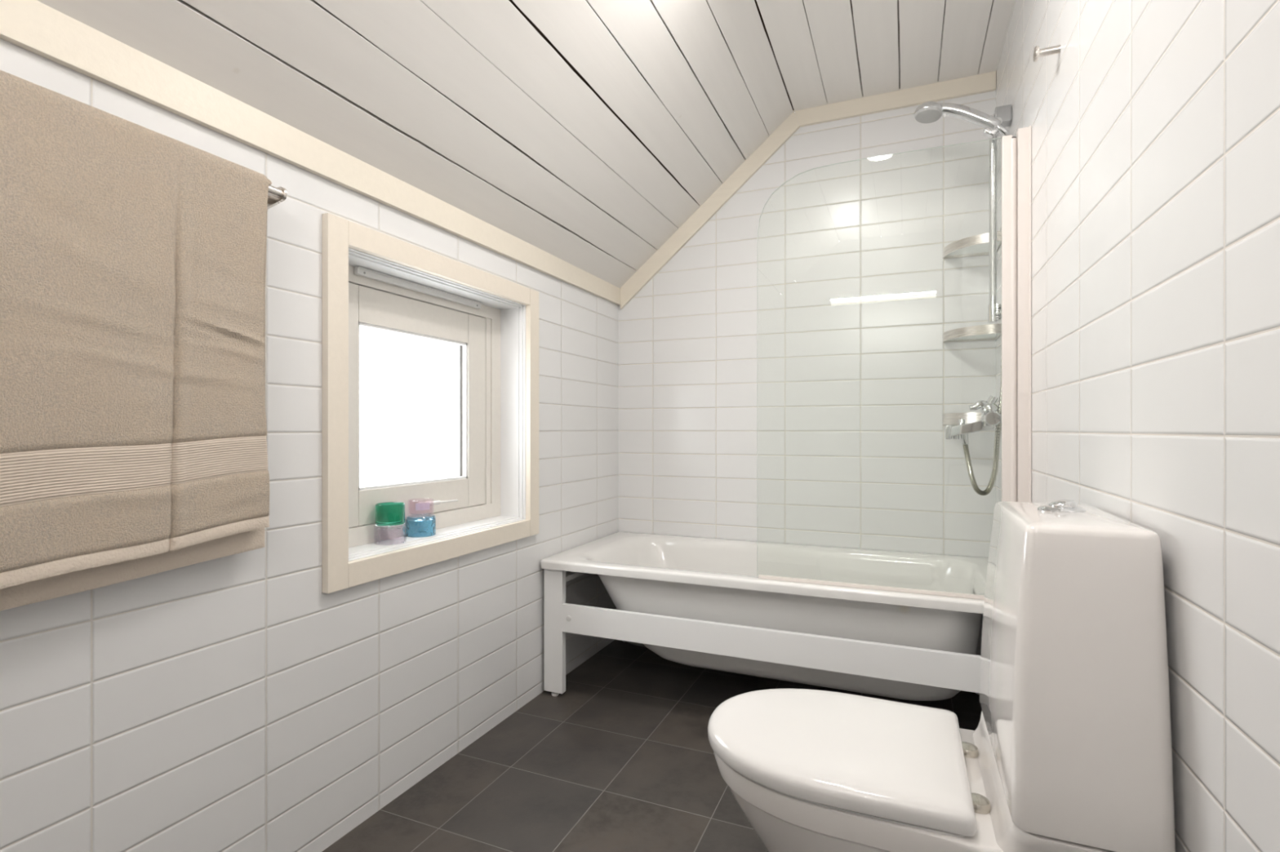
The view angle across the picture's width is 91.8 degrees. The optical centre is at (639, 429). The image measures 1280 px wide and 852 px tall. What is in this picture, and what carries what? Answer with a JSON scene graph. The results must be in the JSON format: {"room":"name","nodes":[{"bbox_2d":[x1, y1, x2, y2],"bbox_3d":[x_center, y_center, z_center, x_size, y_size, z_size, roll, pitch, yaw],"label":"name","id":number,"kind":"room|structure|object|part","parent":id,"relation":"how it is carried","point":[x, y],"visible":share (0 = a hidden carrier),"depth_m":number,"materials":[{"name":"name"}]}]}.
{"room":"bathroom","nodes":[
{"label":"bathroom","id":0,"kind":"room"},
{"bbox_2d":[0,38,618,851],"bbox_3d":[-0.815,0.165,1.446,0.160,1.619,3.257,0,0,23],"label":"wall","id":1,"kind":"structure","parent":0,"point":[233,703],"depth_m":1.35,"materials":[{"name":"tile"}]},
{"bbox_2d":[266,184,287,211],"bbox_3d":[-0.907,-0.469,0.917,0.086,0.045,0.816,0,0,23],"label":"towel rail","id":2,"kind":"object","parent":1,"relation":"attached to","point":[276,196],"visible":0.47,"depth_m":1.26,"materials":[{"name":"silver metal"}]},
{"bbox_2d":[0,70,271,610],"bbox_3d":[-0.857,-0.115,0.960,0.068,0.773,0.621,0,0,23],"label":"towel","id":3,"kind":"object","parent":2,"relation":"hanging from","point":[133,423],"visible":1,"depth_m":0.98,"materials":[{"name":"beige fabric"}]},
{"bbox_2d":[0,0,620,305],"bbox_3d":[-0.734,-0.619,1.411,0.016,0.076,3.257,0,0,23],"label":"trim","id":4,"kind":"structure","parent":1,"relation":"attached to","point":[33,26],"depth_m":1.24,"materials":[{"name":"beige wood"}]},
{"bbox_2d":[321,213,538,593],"bbox_3d":[-0.622,-0.060,1.869,0.178,0.875,0.893,0,0,23],"label":"window","id":5,"kind":"structure","parent":1,"relation":"in","point":[495,483],"depth_m":1.84,"materials":[{"name":"cream painted wood"},{"name":"clear glass"}]},
{"bbox_3d":[-0.714,-0.060,1.454,0.020,0.875,0.058,0,0,23],"label":"casing","id":6,"kind":"part","parent":5,"relation":"part of","materials":[{"name":"beige wood"}]},
{"bbox_2d":[373,524,406,545],"bbox_3d":[-0.683,0.284,1.698,0.082,0.050,0.082,0,0,23],"label":"tealight holder","id":7,"kind":"object","parent":5,"relation":"on","point":[403,531],"visible":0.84,"depth_m":1.69,"materials":[{"name":"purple glass"}]},
{"bbox_2d":[375,502,404,526],"bbox_3d":[-0.683,0.231,1.698,0.076,0.056,0.076,0,0,23],"label":"tealight holder","id":8,"kind":"object","parent":7,"relation":"on","point":[388,513],"visible":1,"depth_m":1.67,"materials":[{"name":"green glass"}]},
{"bbox_3d":[-0.683,-0.064,1.873,0.045,0.644,0.637,0,0,23],"label":"sash","id":9,"kind":"part","parent":5,"relation":"part of","materials":[{"name":"white wood"}]},
{"bbox_2d":[354,266,482,308],"bbox_3d":[-0.644,-0.418,1.868,0.018,0.020,0.516,0,0,23],"label":"window blind","id":10,"kind":"object","parent":5,"relation":"attached to","point":[365,274],"depth_m":1.82,"materials":[{"name":"fabric"}]},
{"bbox_2d":[405,514,435,537],"bbox_3d":[-0.641,0.281,1.817,0.082,0.056,0.082,0,0,23],"label":"tealight holder","id":11,"kind":"object","parent":5,"relation":"on","point":[417,526],"visible":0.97,"depth_m":1.78,"materials":[{"name":"blue glass"}]},
{"bbox_2d":[412,502,434,515],"bbox_3d":[-0.641,0.229,1.817,0.074,0.048,0.074,0,0,23],"label":"tealight holder","id":12,"kind":"object","parent":11,"relation":"on","point":[425,506],"visible":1,"depth_m":1.79,"materials":[{"name":"pink glass"}]},
{"bbox_3d":[-0.676,-0.060,1.892,0.060,0.739,0.757,0,0,23],"label":"frame","id":13,"kind":"part","parent":5,"relation":"part of","materials":[{"name":"white wood"}]},
{"bbox_3d":[-0.631,0.314,1.873,0.158,0.010,0.775,0,0,23],"label":"sill","id":14,"kind":"part","parent":5,"relation":"part of","materials":[{"name":"white"}]},
{"bbox_3d":[-0.621,0.229,1.917,0.034,0.023,0.145,0,0,23],"label":"handle","id":15,"kind":"part","parent":5,"relation":"part of","materials":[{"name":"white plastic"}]},
{"bbox_3d":[-0.549,0.348,1.838,0.020,0.058,0.776,0,0,23],"label":"casing","id":16,"kind":"part","parent":5,"relation":"part of","materials":[{"name":"beige wood"}]},
{"bbox_3d":[-0.549,-0.469,1.838,0.020,0.058,0.776,0,0,23],"label":"casing","id":17,"kind":"part","parent":5,"relation":"part of","materials":[{"name":"beige wood"}]},
{"bbox_3d":[-0.385,-0.060,2.222,0.020,0.875,0.058,0,0,23],"label":"casing","id":18,"kind":"part","parent":5,"relation":"part of","materials":[{"name":"beige wood"}]},
{"bbox_2d":[35,0,1015,288],"bbox_3d":[-0.014,-1.020,1.103,1.658,0.749,3.297,0,0,23],"label":"ceiling","id":19,"kind":"structure","parent":0,"point":[588,133],"depth_m":1.80,"materials":[{"name":"white painted wood boards"},{"name":"cream painted wood trim"}]},
{"bbox_2d":[321,640,982,851],"bbox_3d":[-0.032,1.024,1.165,1.700,0.100,3.357,0,0,23],"label":"floor","id":20,"kind":"structure","parent":0,"point":[623,759],"depth_m":1.75,"materials":[{"name":"tile"}]},
{"bbox_2d":[540,531,988,701],"bbox_3d":[0.472,0.725,2.287,1.536,0.498,0.696,0,0,23],"label":"bathtub","id":21,"kind":"object","parent":20,"relation":"on","point":[704,602],"visible":0.81,"depth_m":2.08,"materials":[{"name":"ceramic"}]},
{"bbox_3d":[-0.312,0.727,2.279,0.077,0.466,0.028,0,0,23],"label":"leg","id":22,"kind":"part","parent":21,"relation":"part of","materials":[{"name":"white metal"}]},
{"bbox_3d":[-0.189,0.559,2.572,0.045,0.020,0.620,0,0,23],"label":"cross rail","id":23,"kind":"part","parent":21,"relation":"part of","materials":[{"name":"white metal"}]},
{"bbox_3d":[0.344,0.684,1.993,1.360,0.100,0.020,0,0,23],"label":"rail","id":24,"kind":"part","parent":21,"relation":"part of","materials":[{"name":"white metal"}]},
{"bbox_2d":[757,125,1031,599],"bbox_3d":[0.720,-0.172,1.838,0.749,1.297,0.032,0,0,23],"label":"screen","id":25,"kind":"object","parent":21,"relation":"on","point":[1016,152],"visible":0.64,"depth_m":1.70,"materials":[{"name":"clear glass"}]},
{"bbox_3d":[1.251,0.727,2.292,0.077,0.466,0.028,0,0,23],"label":"leg","id":26,"kind":"part","parent":21,"relation":"part of","materials":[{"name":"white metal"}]},
{"bbox_2d":[707,499,1175,851],"bbox_3d":[0.449,0.544,1.099,0.666,0.862,0.439,0,0,23],"label":"toilet","id":27,"kind":"object","parent":20,"relation":"on","point":[1069,749],"visible":1,"depth_m":0.88,"materials":[{"name":"white ceramic"}]},
{"bbox_3d":[0.348,0.566,1.142,0.447,0.037,0.378,0,0,23],"label":"lid","id":28,"kind":"part","parent":27,"relation":"part of","materials":[{"name":"white plastic"}]},
{"bbox_3d":[0.349,0.588,1.142,0.439,0.004,0.369,0,0,23],"label":"seat","id":29,"kind":"part","parent":27,"relation":"part of","materials":[{"name":"white plastic"}]},
{"bbox_3d":[0.683,0.129,1.006,0.066,0.008,0.056,0,0,23],"label":"flush plate","id":30,"kind":"part","parent":27,"relation":"part of","materials":[{"name":"silver metal"}]},
{"bbox_2d":[618,90,995,557],"bbox_3d":[0.641,-0.174,2.681,1.546,2.296,0.160,0,0,23],"label":"wall","id":31,"kind":"structure","parent":0,"point":[796,383],"depth_m":2.54,"materials":[{"name":"tile"}]},
{"bbox_2d":[620,110,799,309],"bbox_3d":[0.287,-0.944,2.737,0.819,0.765,0.016,0,0,23],"label":"trim","id":32,"kind":"structure","parent":31,"relation":"attached to","point":[790,126],"depth_m":2.72,"materials":[{"name":"beige wood"}]},
{"bbox_2d":[794,71,995,127],"bbox_3d":[0.980,-1.292,2.440,0.733,0.070,0.016,0,0,23],"label":"trim","id":33,"kind":"structure","parent":31,"relation":"attached to","point":[984,82],"depth_m":2.42,"materials":[{"name":"beige wood"}]},
{"bbox_2d":[995,0,1279,851],"bbox_3d":[0.766,-0.174,0.769,0.160,2.296,3.258,0,0,23],"label":"wall","id":34,"kind":"structure","parent":0,"point":[1155,124],"depth_m":0.79,"materials":[{"name":"tile"}]},
{"bbox_2d":[942,412,981,425],"bbox_3d":[1.204,-0.038,2.256,0.176,0.043,0.176,0,0,23],"label":"corner shelf","id":35,"kind":"object","parent":34,"relation":"attached to","point":[948,419],"visible":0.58,"depth_m":2.25,"materials":[{"name":"silver metal"}]},
{"bbox_2d":[942,323,1001,342],"bbox_3d":[1.204,-0.349,2.256,0.176,0.034,0.176,0,0,23],"label":"corner shelf","id":36,"kind":"object","parent":34,"relation":"attached to","point":[948,335],"visible":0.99,"depth_m":2.22,"materials":[{"name":"silver metal"}]},
{"bbox_2d":[942,231,1001,259],"bbox_3d":[1.204,-0.668,2.256,0.176,0.034,0.176,0,0,23],"label":"corner shelf","id":37,"kind":"object","parent":34,"relation":"attached to","point":[980,238],"visible":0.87,"depth_m":2.23,"materials":[{"name":"silver metal"}]},
{"bbox_2d":[943,395,1001,439],"bbox_3d":[1.090,-0.038,2.006,0.197,0.141,0.175,0,0,23],"label":"mixer","id":38,"kind":"object","parent":34,"relation":"attached to","point":[989,418],"visible":0.84,"depth_m":1.97,"materials":[{"name":"silver metal"}]},
{"bbox_3d":[1.033,-0.021,1.992,0.021,0.022,0.021,0,0,23],"label":"diverter knob","id":39,"kind":"part","parent":38,"relation":"part of","materials":[{"name":"silver metal"}]},
{"bbox_3d":[1.052,0.000,1.988,0.140,0.065,0.037,0,0,16],"label":"spout","id":40,"kind":"part","parent":38,"relation":"part of","materials":[{"name":"silver metal"}]},
{"bbox_3d":[1.101,-0.078,1.987,0.087,0.061,0.054,0,0,23],"label":"lever","id":41,"kind":"part","parent":38,"relation":"part of","materials":[{"name":"silver metal"}]},
{"bbox_2d":[960,131,1009,496],"bbox_3d":[1.097,-0.363,1.971,0.145,1.149,0.045,0,0,10],"label":"shower hose","id":42,"kind":"object","parent":38,"relation":"attached to","point":[964,437],"visible":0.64,"depth_m":1.96,"materials":[{"name":"silver metal"}]},
{"bbox_2d":[982,104,1012,323],"bbox_3d":[1.145,-0.691,1.992,0.083,0.686,0.084,0,0,23],"label":"shower rail","id":43,"kind":"object","parent":34,"relation":"attached to","point":[1003,113],"visible":0.78,"depth_m":2.00,"materials":[{"name":"silver metal"}]},
{"bbox_2d":[914,101,1008,135],"bbox_3d":[1.032,-0.998,2.003,0.272,0.140,0.088,0,0,23],"label":"shower","id":44,"kind":"object","parent":43,"relation":"attached to","point":[930,112],"visible":1,"depth_m":2.00,"materials":[{"name":"silver metal"}]},
{"bbox_2d":[1033,44,1061,62],"bbox_3d":[0.913,-0.848,1.393,0.050,0.032,0.032,0,0,23],"label":"robe hook","id":45,"kind":"object","parent":34,"relation":"attached to","point":[1037,52],"visible":1,"depth_m":1.39,"materials":[{"name":"silver metal"}]}
]}

